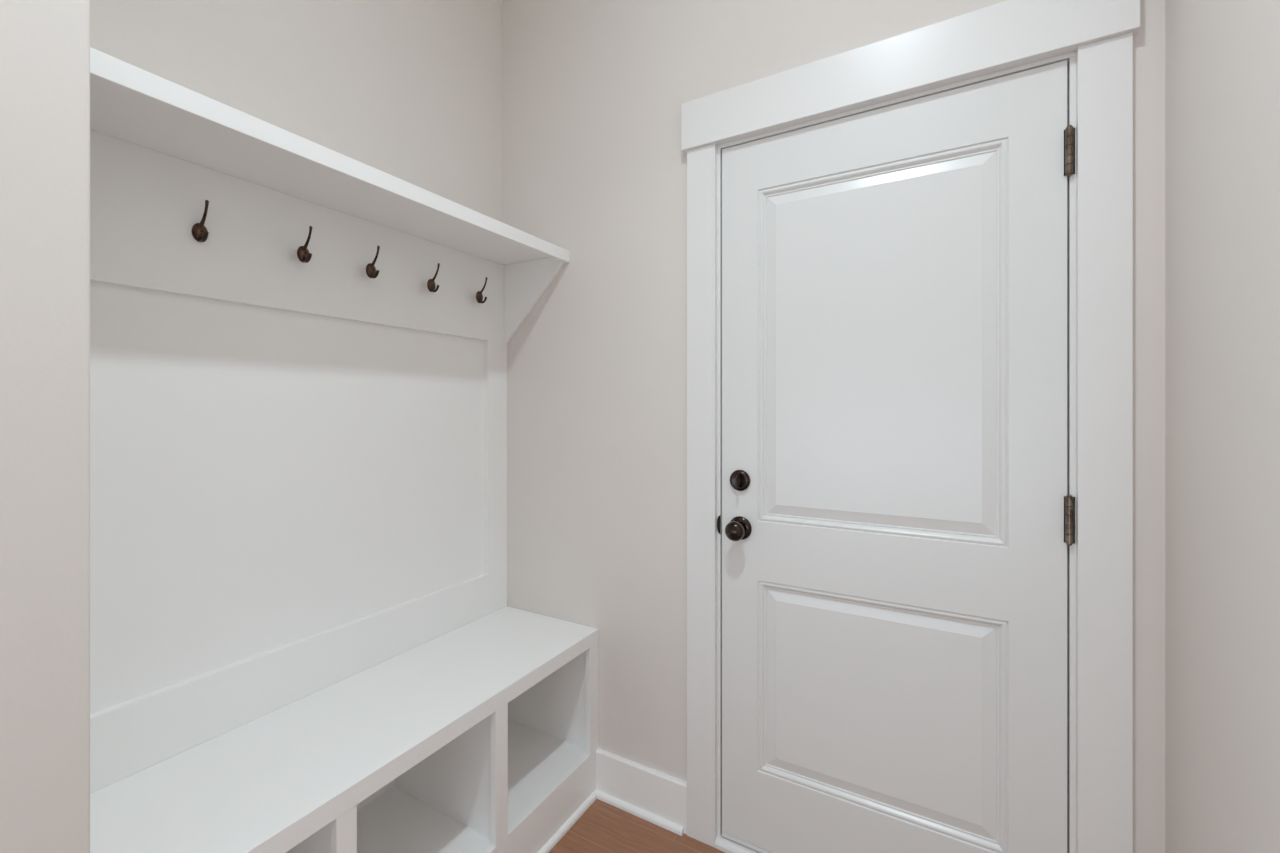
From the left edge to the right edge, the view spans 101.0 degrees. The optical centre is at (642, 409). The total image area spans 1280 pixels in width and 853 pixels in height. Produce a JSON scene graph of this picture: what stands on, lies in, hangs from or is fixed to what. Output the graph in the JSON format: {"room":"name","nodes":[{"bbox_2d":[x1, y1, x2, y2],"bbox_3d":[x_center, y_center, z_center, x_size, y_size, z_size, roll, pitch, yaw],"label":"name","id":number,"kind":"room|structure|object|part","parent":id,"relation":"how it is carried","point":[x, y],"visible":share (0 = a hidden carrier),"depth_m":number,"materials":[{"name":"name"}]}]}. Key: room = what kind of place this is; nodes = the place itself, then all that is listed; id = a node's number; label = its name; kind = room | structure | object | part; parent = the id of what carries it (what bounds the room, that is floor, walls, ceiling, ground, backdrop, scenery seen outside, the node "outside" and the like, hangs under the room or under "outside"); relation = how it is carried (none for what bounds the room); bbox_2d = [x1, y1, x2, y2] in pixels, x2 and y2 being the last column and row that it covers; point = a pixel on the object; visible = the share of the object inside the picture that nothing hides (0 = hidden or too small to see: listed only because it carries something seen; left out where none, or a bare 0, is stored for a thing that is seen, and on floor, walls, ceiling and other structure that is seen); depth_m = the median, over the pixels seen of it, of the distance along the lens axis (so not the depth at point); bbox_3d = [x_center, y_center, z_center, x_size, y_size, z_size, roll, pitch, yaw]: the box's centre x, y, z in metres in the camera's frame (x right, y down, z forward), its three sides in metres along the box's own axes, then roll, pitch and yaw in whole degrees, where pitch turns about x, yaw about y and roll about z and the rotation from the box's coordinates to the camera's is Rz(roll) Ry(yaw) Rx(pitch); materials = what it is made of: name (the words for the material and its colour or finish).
{"room":"mudroom","nodes":[
{"label":"mudroom","id":0,"kind":"room"},
{"bbox_2d":[0,0,89,852],"bbox_3d":[-1.034,-0.236,0.804,0.612,3.050,0.121,0,0,30],"label":"wall","id":1,"kind":"structure","parent":0,"point":[45,44],"depth_m":0.67,"materials":[{"name":"beige paint"}]},
{"bbox_2d":[90,0,501,221],"bbox_3d":[-0.925,-0.236,1.459,0.153,3.050,1.324,0,0,30],"label":"wall","id":2,"kind":"structure","parent":0,"point":[410,91],"depth_m":1.50,"materials":[{"name":"beige paint"}]},
{"bbox_2d":[90,129,506,793],"bbox_3d":[-0.823,0.099,1.458,0.024,1.277,1.223,0,0,30],"label":"panel","id":3,"kind":"object","parent":2,"relation":"attached to","point":[298,469],"visible":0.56,"depth_m":1.28,"materials":[{"name":"white paint"}]},
{"bbox_2d":[192,200,208,241],"bbox_3d":[-0.961,-0.412,1.153,0.040,0.089,0.029,0,0,30],"label":"coat hook","id":4,"kind":"object","parent":3,"relation":"attached to","point":[200,233],"visible":1,"depth_m":1.15,"materials":[{"name":"brown metal"}]},
{"bbox_3d":[-0.973,-0.391,1.160,0.010,0.042,0.029,0,0,30],"label":"plate","id":5,"kind":"part","parent":4,"relation":"part of","materials":[{"name":"brown metal"}]},
{"bbox_3d":[-0.832,0.099,1.464,0.004,1.260,1.223,0,0,30],"label":"recessed panel","id":6,"kind":"part","parent":3,"relation":"part of","materials":[{"name":"white paint"}]},
{"bbox_3d":[-0.822,-0.396,1.458,0.021,0.288,1.223,0,0,30],"label":"rail","id":7,"kind":"part","parent":3,"relation":"part of","materials":[{"name":"white paint"}]},
{"bbox_3d":[-0.822,0.665,1.458,0.021,0.145,1.223,0,0,30],"label":"rail","id":8,"kind":"part","parent":3,"relation":"part of","materials":[{"name":"white paint"}]},
{"bbox_2d":[297,226,311,262],"bbox_3d":[-0.837,-0.412,1.315,0.040,0.089,0.029,0,0,30],"label":"coat hook","id":9,"kind":"object","parent":3,"relation":"attached to","point":[303,254],"visible":1,"depth_m":1.31,"materials":[{"name":"brown metal"}]},
{"bbox_3d":[-0.849,-0.391,1.322,0.010,0.042,0.029,0,0,30],"label":"plate","id":10,"kind":"part","parent":9,"relation":"part of","materials":[{"name":"brown metal"}]},
{"bbox_2d":[366,246,379,277],"bbox_3d":[-0.748,-0.412,1.471,0.040,0.089,0.029,0,0,30],"label":"coat hook","id":11,"kind":"object","parent":3,"relation":"attached to","point":[371,271],"visible":1,"depth_m":1.47,"materials":[{"name":"brown metal"}]},
{"bbox_3d":[-0.760,-0.391,1.478,0.010,0.042,0.029,0,0,30],"label":"plate","id":12,"kind":"part","parent":11,"relation":"part of","materials":[{"name":"brown metal"}]},
{"bbox_2d":[427,263,439,291],"bbox_3d":[-0.648,-0.412,1.646,0.040,0.089,0.029,0,0,30],"label":"coat hook","id":13,"kind":"object","parent":3,"relation":"attached to","point":[431,285],"visible":1,"depth_m":1.64,"materials":[{"name":"brown metal"}]},
{"bbox_3d":[-0.660,-0.391,1.653,0.010,0.042,0.029,0,0,30],"label":"plate","id":14,"kind":"part","parent":13,"relation":"part of","materials":[{"name":"brown metal"}]},
{"bbox_2d":[476,277,486,302],"bbox_3d":[-0.551,-0.412,1.817,0.040,0.089,0.029,0,0,30],"label":"coat hook","id":15,"kind":"object","parent":3,"relation":"attached to","point":[479,296],"visible":1,"depth_m":1.82,"materials":[{"name":"brown metal"}]},
{"bbox_3d":[-0.563,-0.391,1.824,0.010,0.042,0.029,0,0,30],"label":"plate","id":16,"kind":"part","parent":15,"relation":"part of","materials":[{"name":"brown metal"}]},
{"bbox_2d":[90,47,569,343],"bbox_3d":[-0.696,-0.402,1.386,0.318,0.305,1.223,0,0,30],"label":"wall shelf","id":17,"kind":"object","parent":2,"relation":"attached to","point":[130,103],"visible":0.67,"depth_m":1.17,"materials":[{"name":"white paint"}]},
{"bbox_2d":[549,799,724,852],"bbox_3d":[-1.072,1.314,-0.564,7.000,0.050,5.215,0,0,30],"label":"floor","id":18,"kind":"structure","parent":0,"point":[603,827],"depth_m":1.59,"materials":[{"name":"brown wood"}]},
{"bbox_2d":[90,606,597,852],"bbox_3d":[-0.638,1.013,1.353,0.452,0.550,1.223,0,0,30],"label":"storage bench","id":19,"kind":"object","parent":18,"relation":"on","point":[480,736],"visible":0.97,"depth_m":1.37,"materials":[{"name":"white paint"}]},
{"bbox_3d":[-0.461,1.212,1.252,0.019,0.152,1.223,0,0,30],"label":"board","id":20,"kind":"part","parent":19,"relation":"part of","materials":[{"name":"white paint"}]},
{"bbox_3d":[-0.354,0.948,1.878,0.413,0.378,0.030,0,0,30],"label":"panel","id":21,"kind":"part","parent":19,"relation":"part of","materials":[{"name":"white paint"}]},
{"bbox_3d":[-0.454,1.279,1.232,0.013,0.019,1.195,0,0,30],"label":"shoe moulding","id":22,"kind":"part","parent":19,"relation":"part of","materials":[{"name":"white paint"}]},
{"bbox_2d":[502,0,1164,852],"bbox_3d":[0.298,-0.236,1.590,2.149,3.050,0.115,0,0,30],"label":"wall","id":23,"kind":"structure","parent":0,"point":[594,163],"depth_m":1.71,"materials":[{"name":"beige paint"}]},
{"bbox_2d":[594,748,686,835],"bbox_3d":[-0.011,1.215,1.684,0.336,0.148,0.028,0,0,30],"label":"baseboard","id":24,"kind":"structure","parent":23,"relation":"attached to","point":[656,797],"depth_m":1.68,"materials":[{"name":"white paint"}]},
{"bbox_3d":[-0.020,1.279,1.680,0.324,0.019,0.013,0,0,30],"label":"shoe moulding","id":25,"kind":"part","parent":24,"relation":"part of","materials":[{"name":"white paint"}]},
{"bbox_2d":[722,60,1074,852],"bbox_3d":[0.584,0.244,1.347,0.820,2.032,0.116,0,0,30],"label":"door","id":26,"kind":"structure","parent":23,"relation":"in","point":[898,513],"depth_m":1.33,"materials":[{"name":"white paint"}]},
{"bbox_3d":[0.263,0.343,1.496,0.056,0.056,0.059,0,0,30],"label":"knob","id":27,"kind":"part","parent":26,"relation":"part of","materials":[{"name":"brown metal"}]},
{"bbox_2d":[681,0,1139,852],"bbox_3d":[0.603,0.181,1.399,1.039,2.214,0.145,0,0,30],"label":"trim","id":28,"kind":"structure","parent":23,"relation":"attached to","point":[1095,37],"depth_m":1.16,"materials":[{"name":"white paint"}]},
{"bbox_3d":[0.177,0.252,1.582,0.091,2.073,0.019,0,0,30],"label":"casing leg","id":29,"kind":"part","parent":28,"relation":"part of","materials":[{"name":"white paint"}]},
{"bbox_3d":[0.225,0.340,1.564,0.011,0.056,0.002,0,0,30],"label":"strike plate","id":30,"kind":"part","parent":28,"relation":"part of","materials":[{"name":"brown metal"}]},
{"bbox_3d":[0.575,-0.855,1.349,1.039,0.141,0.030,0,0,30],"label":"head casing","id":31,"kind":"part","parent":28,"relation":"part of","materials":[{"name":"white paint"}]},
{"bbox_3d":[0.982,0.252,1.123,0.090,2.073,0.019,0,0,30],"label":"casing leg","id":32,"kind":"part","parent":28,"relation":"part of","materials":[{"name":"white paint"}]},
{"bbox_2d":[1165,0,1279,852],"bbox_3d":[0.643,-0.236,0.177,0.150,3.050,2.000,0,0,30],"label":"wall","id":33,"kind":"structure","parent":0,"point":[1222,57],"depth_m":0.87,"materials":[{"name":"beige paint"}]}
]}

